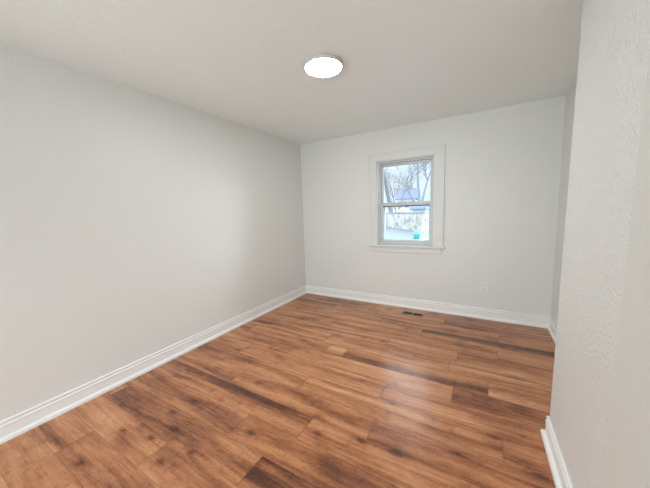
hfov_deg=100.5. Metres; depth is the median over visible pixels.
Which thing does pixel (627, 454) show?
wall
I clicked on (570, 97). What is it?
wall
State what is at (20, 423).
baseboard
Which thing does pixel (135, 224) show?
wall
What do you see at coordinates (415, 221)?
wall
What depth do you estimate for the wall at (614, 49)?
1.04 m
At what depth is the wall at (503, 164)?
3.28 m
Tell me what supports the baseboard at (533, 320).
attached to the wall at (503, 164)
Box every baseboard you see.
[0,285,306,444]
[306,285,549,327]
[540,416,572,487]
[547,317,556,343]
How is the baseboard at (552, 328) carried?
attached to the wall at (570, 97)
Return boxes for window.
[368,143,444,253]
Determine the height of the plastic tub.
0.460 m
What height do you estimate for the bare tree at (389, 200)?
13.455 m
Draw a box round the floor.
[0,293,555,487]
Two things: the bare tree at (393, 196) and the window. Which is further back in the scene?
the bare tree at (393, 196)
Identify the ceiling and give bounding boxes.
[0,0,582,144]
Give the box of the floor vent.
[400,311,424,316]
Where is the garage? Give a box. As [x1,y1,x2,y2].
[409,206,428,211]
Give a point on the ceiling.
(406, 62)
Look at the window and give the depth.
3.61 m
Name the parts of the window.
frame, sill, screen frame, sash, sash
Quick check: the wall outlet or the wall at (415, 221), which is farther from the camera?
the wall at (415, 221)
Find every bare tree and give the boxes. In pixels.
[384,169,393,211]
[384,170,408,211]
[385,166,416,201]
[398,163,423,209]
[413,162,428,200]
[413,162,430,200]
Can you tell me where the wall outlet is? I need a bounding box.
[480,282,487,291]
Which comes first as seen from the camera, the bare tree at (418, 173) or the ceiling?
the ceiling
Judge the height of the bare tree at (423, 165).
11.272 m
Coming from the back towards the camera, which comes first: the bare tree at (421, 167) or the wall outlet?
the bare tree at (421, 167)
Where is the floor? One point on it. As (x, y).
(312, 391)
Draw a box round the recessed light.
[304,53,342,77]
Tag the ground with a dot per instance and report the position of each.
(391, 233)
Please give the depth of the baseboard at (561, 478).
1.39 m
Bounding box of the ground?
[386,227,428,239]
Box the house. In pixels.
[395,185,417,208]
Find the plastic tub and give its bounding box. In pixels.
[413,232,420,238]
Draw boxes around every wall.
[0,43,305,420]
[300,96,565,316]
[385,212,428,232]
[550,0,649,487]
[551,81,576,325]
[602,52,649,487]

